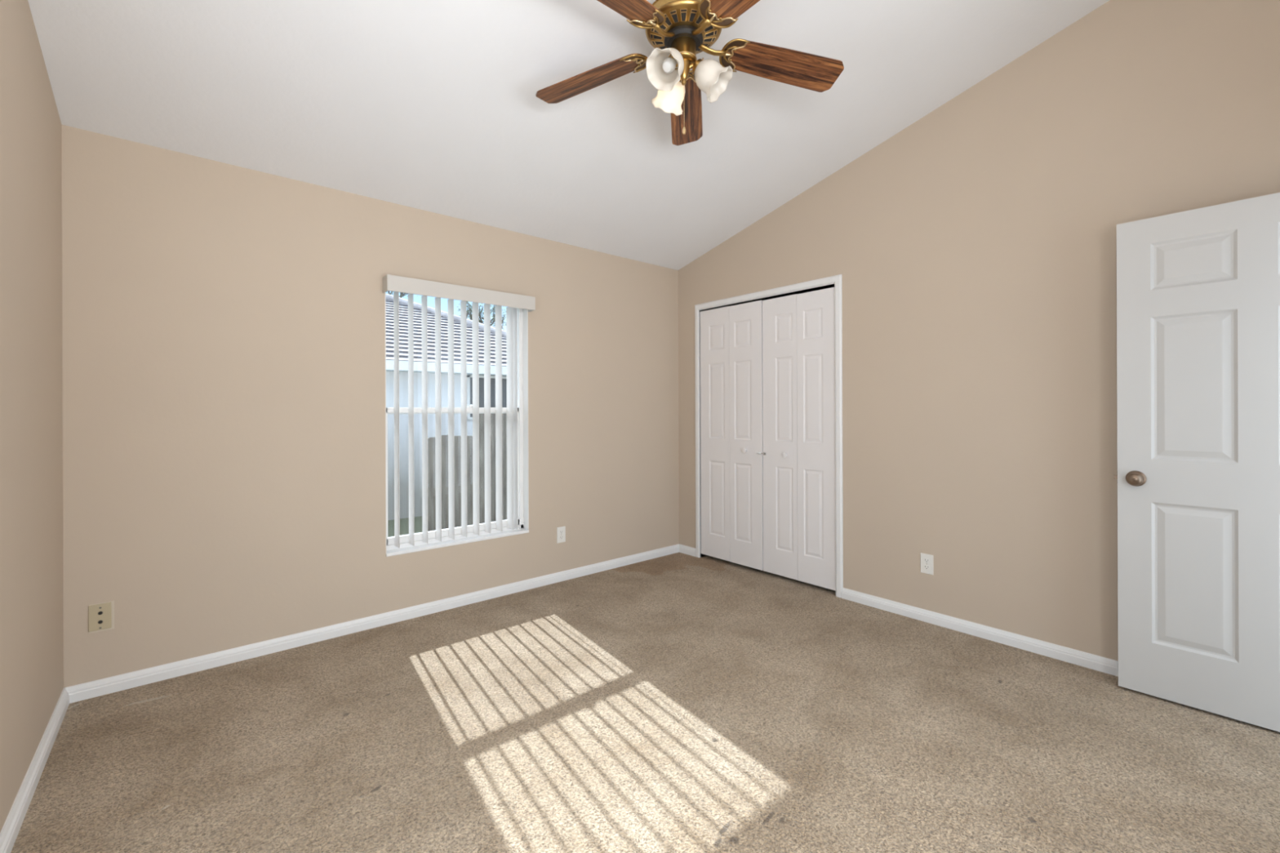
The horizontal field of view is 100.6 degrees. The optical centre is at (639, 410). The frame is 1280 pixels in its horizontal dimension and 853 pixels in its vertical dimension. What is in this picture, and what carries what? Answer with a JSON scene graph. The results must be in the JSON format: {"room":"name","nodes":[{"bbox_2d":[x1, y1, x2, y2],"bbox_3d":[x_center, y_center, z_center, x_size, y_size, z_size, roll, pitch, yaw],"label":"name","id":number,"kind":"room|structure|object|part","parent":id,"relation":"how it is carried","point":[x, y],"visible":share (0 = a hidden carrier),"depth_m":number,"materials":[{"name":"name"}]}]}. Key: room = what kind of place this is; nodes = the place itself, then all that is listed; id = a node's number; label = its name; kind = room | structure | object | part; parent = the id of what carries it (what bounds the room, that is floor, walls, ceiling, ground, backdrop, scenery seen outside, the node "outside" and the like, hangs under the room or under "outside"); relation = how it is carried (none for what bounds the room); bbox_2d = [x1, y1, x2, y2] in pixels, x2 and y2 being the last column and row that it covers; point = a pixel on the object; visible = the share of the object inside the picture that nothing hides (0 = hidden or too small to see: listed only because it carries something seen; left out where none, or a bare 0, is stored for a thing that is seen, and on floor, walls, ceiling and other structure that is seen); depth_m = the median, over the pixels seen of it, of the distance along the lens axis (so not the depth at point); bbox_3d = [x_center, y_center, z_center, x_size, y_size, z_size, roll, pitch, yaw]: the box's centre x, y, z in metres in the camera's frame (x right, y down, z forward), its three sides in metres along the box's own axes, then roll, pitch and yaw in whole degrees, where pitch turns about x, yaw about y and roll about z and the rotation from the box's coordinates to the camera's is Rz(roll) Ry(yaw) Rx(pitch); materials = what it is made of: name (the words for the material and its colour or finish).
{"room":"empty bedroom","nodes":[
{"label":"empty bedroom","id":0,"kind":"room"},
{"bbox_2d":[0,0,63,832],"bbox_3d":[-1.286,-0.444,0.803,0.120,3.367,3.730,0,0,-41],"label":"wall","id":1,"kind":"structure","parent":0,"point":[32,577],"depth_m":1.76,"materials":[{"name":"beige paint"}]},
{"bbox_2d":[0,687,69,852],"bbox_3d":[-1.227,1.207,0.849,0.019,0.066,3.730,0,0,-41],"label":"baseboard","id":2,"kind":"structure","parent":1,"relation":"attached to","point":[9,833],"depth_m":1.73,"materials":[{"name":"white paint"}]},
{"bbox_2d":[61,124,679,687],"bbox_3d":[-1.123,0.000,3.530,3.916,2.478,0.200,0,0,-41],"label":"wall","id":3,"kind":"structure","parent":0,"point":[224,324],"depth_m":2.76,"materials":[{"name":"beige paint"}]},
{"bbox_2d":[88,600,114,633],"bbox_3d":[-2.359,0.906,2.328,0.080,0.123,0.012,0,0,-41],"label":"cable wall plate","id":4,"kind":"object","parent":3,"relation":"attached to","point":[100,615],"visible":1,"depth_m":2.33,"materials":[{"name":"beige plastic"}]},
{"bbox_2d":[65,543,679,703],"bbox_3d":[-1.047,1.206,3.447,3.676,0.066,0.019,0,0,-41],"label":"baseboard","id":5,"kind":"structure","parent":3,"relation":"attached to","point":[78,692],"depth_m":2.87,"materials":[{"name":"white paint"}]},
{"bbox_2d":[385,292,528,556],"bbox_3d":[-1.180,0.036,3.454,0.931,1.628,0.171,0,0,-41],"label":"window","id":6,"kind":"structure","parent":3,"relation":"in","point":[522,313],"depth_m":3.66,"materials":[{"name":"white plastic"}]},
{"bbox_3d":[-1.211,-0.368,3.482,0.874,0.780,0.024,0,0,-41],"label":"sash","id":7,"kind":"part","parent":6,"relation":"part of","materials":[{"name":"white plastic"}]},
{"bbox_3d":[-1.187,0.392,3.457,0.877,0.825,0.030,0,0,-41],"label":"sash","id":8,"kind":"part","parent":6,"relation":"part of","materials":[{"name":"white plastic"}]},
{"bbox_3d":[-1.149,0.841,3.421,0.925,0.018,0.084,0,0,-41],"label":"sill","id":9,"kind":"part","parent":6,"relation":"part of","materials":[{"name":"white stone"}]},
{"bbox_2d":[382,274,535,548],"bbox_3d":[-1.123,0.018,3.381,0.949,1.586,0.158,0,0,-41],"label":"vertical blind","id":10,"kind":"object","parent":6,"relation":"attached to","point":[425,288],"visible":1,"depth_m":3.39,"materials":[{"name":"white plastic"}]},
{"bbox_2d":[556,526,565,542],"bbox_3d":[-0.572,0.903,3.863,0.070,0.114,0.008,0,0,-41],"label":"wall outlet","id":11,"kind":"object","parent":3,"relation":"attached to","point":[561,531],"visible":1,"depth_m":3.86,"materials":[{"name":"white plastic"}]},
{"bbox_2d":[27,0,1109,270],"bbox_3d":[0.132,-1.734,2.075,3.936,1.115,4.050,0,0,-41],"label":"ceiling","id":12,"kind":"structure","parent":0,"point":[428,105],"depth_m":2.50,"materials":[{"name":"white paint"}]},
{"bbox_2d":[535,0,844,145],"bbox_3d":[0.160,-1.384,2.050,1.271,0.618,1.284,0,0,-41],"label":"ceiling fan","id":13,"kind":"object","parent":12,"relation":"hanging from","point":[677,30],"visible":1,"depth_m":2.10,"materials":[{"name":"brown wood"}]},
{"bbox_3d":[-0.205,-1.405,2.255,0.506,0.006,0.158,-6,10,24],"label":"blade","id":14,"kind":"part","parent":13,"relation":"part of","materials":[{"name":"brown wood"}]},
{"bbox_3d":[-0.107,-1.405,1.780,0.158,0.006,0.506,16,16,40],"label":"blade","id":15,"kind":"part","parent":13,"relation":"part of","materials":[{"name":"brown wood"}]},
{"bbox_3d":[-0.008,-1.422,2.167,0.076,0.002,0.133,-6,10,24],"label":"iron plate","id":16,"kind":"part","parent":13,"relation":"part of","materials":[{"name":"gold metal"}]},
{"bbox_3d":[0.038,-1.422,1.940,0.133,0.002,0.076,16,16,40],"label":"iron plate","id":17,"kind":"part","parent":13,"relation":"part of","materials":[{"name":"gold metal"}]},
{"bbox_3d":[0.109,-1.299,2.003,0.147,0.147,0.120,0,43,37],"label":"lamp shade","id":18,"kind":"part","parent":13,"relation":"part of","materials":[{"name":"white glass"}]},
{"bbox_3d":[0.129,-1.299,2.177,0.147,0.147,0.120,0,-43,-25],"label":"lamp shade","id":19,"kind":"part","parent":13,"relation":"part of","materials":[{"name":"white glass"}]},
{"bbox_3d":[0.117,-1.311,2.013,0.051,0.051,0.083,0,43,37],"label":"light bulb","id":20,"kind":"part","parent":13,"relation":"part of","materials":[{"name":"white glass"}]},
{"bbox_3d":[0.146,-1.338,2.041,0.071,0.058,0.066,0,0,-41],"label":"lamp arm","id":21,"kind":"part","parent":13,"relation":"part of","materials":[{"name":"gold metal"}]},
{"bbox_3d":[0.217,-1.406,2.495,0.158,0.006,0.506,-13,-7,5],"label":"blade","id":22,"kind":"part","parent":13,"relation":"part of","materials":[{"name":"brown wood"}]},
{"bbox_3d":[0.223,-1.338,2.071,0.071,0.058,0.064,0,0,-17],"label":"lamp arm","id":23,"kind":"part","parent":13,"relation":"part of","materials":[{"name":"gold metal"}]},
{"bbox_3d":[0.273,-1.300,2.071,0.120,0.147,0.147,43,5,5],"label":"lamp shade","id":24,"kind":"part","parent":13,"relation":"part of","materials":[{"name":"white glass"}]},
{"bbox_3d":[0.267,-1.423,1.913,0.133,0.002,0.076,14,-2,-30],"label":"iron plate","id":25,"kind":"part","parent":13,"relation":"part of","materials":[{"name":"gold metal"}]},
{"bbox_3d":[0.364,-1.423,2.123,0.076,0.002,0.133,6,-14,-12],"label":"iron plate","id":26,"kind":"part","parent":13,"relation":"part of","materials":[{"name":"gold metal"}]},
{"bbox_3d":[0.375,-1.407,1.725,0.158,0.006,0.506,14,-2,-30],"label":"blade","id":27,"kind":"part","parent":13,"relation":"part of","materials":[{"name":"brown wood"}]},
{"bbox_3d":[0.576,-1.407,2.168,0.506,0.006,0.158,5,-14,-12],"label":"blade","id":28,"kind":"part","parent":13,"relation":"part of","materials":[{"name":"brown wood"}]},
{"bbox_2d":[10,552,1279,852],"bbox_3d":[0.810,1.282,1.804,4.596,0.100,5.330,0,0,-41],"label":"floor","id":29,"kind":"structure","parent":0,"point":[677,702],"depth_m":1.97,"materials":[{"name":"beige carpet"}]},
{"bbox_2d":[678,0,1279,661],"bbox_3d":[1.635,-0.469,3.228,0.120,3.396,3.850,0,0,-41],"label":"wall","id":30,"kind":"structure","parent":0,"point":[973,248],"depth_m":2.78,"materials":[{"name":"beige paint"}]},
{"bbox_2d":[700,287,835,591],"bbox_3d":[0.903,0.187,3.990,0.070,2.029,1.215,0,0,-41],"label":"door","id":31,"kind":"structure","parent":30,"relation":"in","point":[767,366],"depth_m":3.92,"materials":[{"name":"white paint"}]},
{"bbox_3d":[0.803,0.307,4.080,0.034,0.040,0.040,0,0,-41],"label":"closet knob","id":32,"kind":"part","parent":31,"relation":"part of","materials":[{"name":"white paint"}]},
{"bbox_3d":[1.042,0.319,3.811,0.034,0.040,0.040,0,0,-41],"label":"closet knob","id":33,"kind":"part","parent":31,"relation":"part of","materials":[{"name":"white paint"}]},
{"bbox_2d":[694,274,843,597],"bbox_3d":[0.942,0.170,4.026,0.137,2.122,1.317,0,0,-41],"label":"door frame","id":34,"kind":"structure","parent":30,"relation":"attached to","point":[836,280],"depth_m":3.53,"materials":[{"name":"white paint"}]},
{"bbox_2d":[679,543,1118,676],"bbox_3d":[1.549,1.196,3.229,0.019,0.066,3.730,0,0,-41],"label":"baseboard","id":35,"kind":"structure","parent":30,"relation":"attached to","point":[1089,660],"depth_m":2.85,"materials":[{"name":"white paint"}]},
{"bbox_2d":[920,552,933,574],"bbox_3d":[1.670,0.894,3.095,0.008,0.114,0.070,0,0,-41],"label":"wall outlet","id":36,"kind":"object","parent":30,"relation":"attached to","point":[926,560],"visible":1,"depth_m":3.09,"materials":[{"name":"white plastic"}]},
{"bbox_2d":[923,558,929,563],"bbox_3d":[1.669,0.874,3.094,0.003,0.025,0.034,0,0,-41],"label":"receptacle","id":37,"kind":"object","parent":36,"relation":"attached to","point":[925,560],"depth_m":3.09,"materials":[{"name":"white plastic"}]},
{"bbox_2d":[923,564,929,569],"bbox_3d":[1.669,0.913,3.094,0.003,0.025,0.034,0,0,-41],"label":"receptacle","id":38,"kind":"object","parent":36,"relation":"attached to","point":[925,566],"depth_m":3.09,"materials":[{"name":"white plastic"}]},
{"bbox_3d":[1.408,-0.454,0.577,3.676,3.367,0.120,0,0,-41],"label":"wall","id":39,"kind":"structure","parent":0,"visible":0},
{"bbox_2d":[1114,192,1279,732],"bbox_3d":[2.381,0.197,2.050,0.151,2.034,0.832,0,0,-41],"label":"door","id":40,"kind":"structure","parent":39,"relation":"in","point":[1197,477],"depth_m":2.15,"materials":[{"name":"white paint"}]},
{"bbox_3d":[2.117,0.295,2.274,0.039,0.055,0.055,0,0,-42],"label":"knob","id":41,"kind":"part","parent":40,"relation":"part of","materials":[{"name":"brown metal"}]},
{"label":"outside","id":42,"kind":"structure","parent":0,"visible":0},
{"bbox_2d":[387,515,422,537],"bbox_3d":[-15.453,1.742,30.761,70.000,0.001,59.790,0,0,-41],"label":"ground","id":43,"kind":"structure","parent":42,"point":[404,522],"depth_m":7.79,"materials":[{"name":"green plant"}]},
{"bbox_2d":[386,290,408,297],"bbox_3d":[-13.210,-2.773,25.691,4.292,9.017,4.263,0,0,-41],"label":"tree","id":44,"kind":"object","parent":43,"relation":"on","point":[402,295],"visible":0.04,"depth_m":25.73,"materials":[{"name":"green plant"}]},
{"bbox_2d":[386,293,506,519],"bbox_3d":[-8.973,-0.432,8.893,15.387,4.300,8.641,0,0,-41],"label":"neighboring house","id":45,"kind":"structure","parent":43,"relation":"on","point":[403,303],"depth_m":8.65,"materials":[{"name":"paint"}]},
{"bbox_2d":[427,413,506,531],"bbox_3d":[-1.095,0.840,7.470,3.748,1.699,0.150,0,0,-41],"label":"fence","id":46,"kind":"object","parent":43,"relation":"on","point":[457,439],"visible":0.04,"depth_m":6.50,"materials":[{"name":"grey wood"}]},
{"bbox_2d":[457,301,506,328],"bbox_3d":[-6.349,-1.810,22.800,2.926,7.048,4.272,0,0,-41],"label":"tree","id":47,"kind":"object","parent":43,"relation":"on","point":[493,315],"visible":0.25,"depth_m":22.67,"materials":[{"name":"green plant"}]}
]}

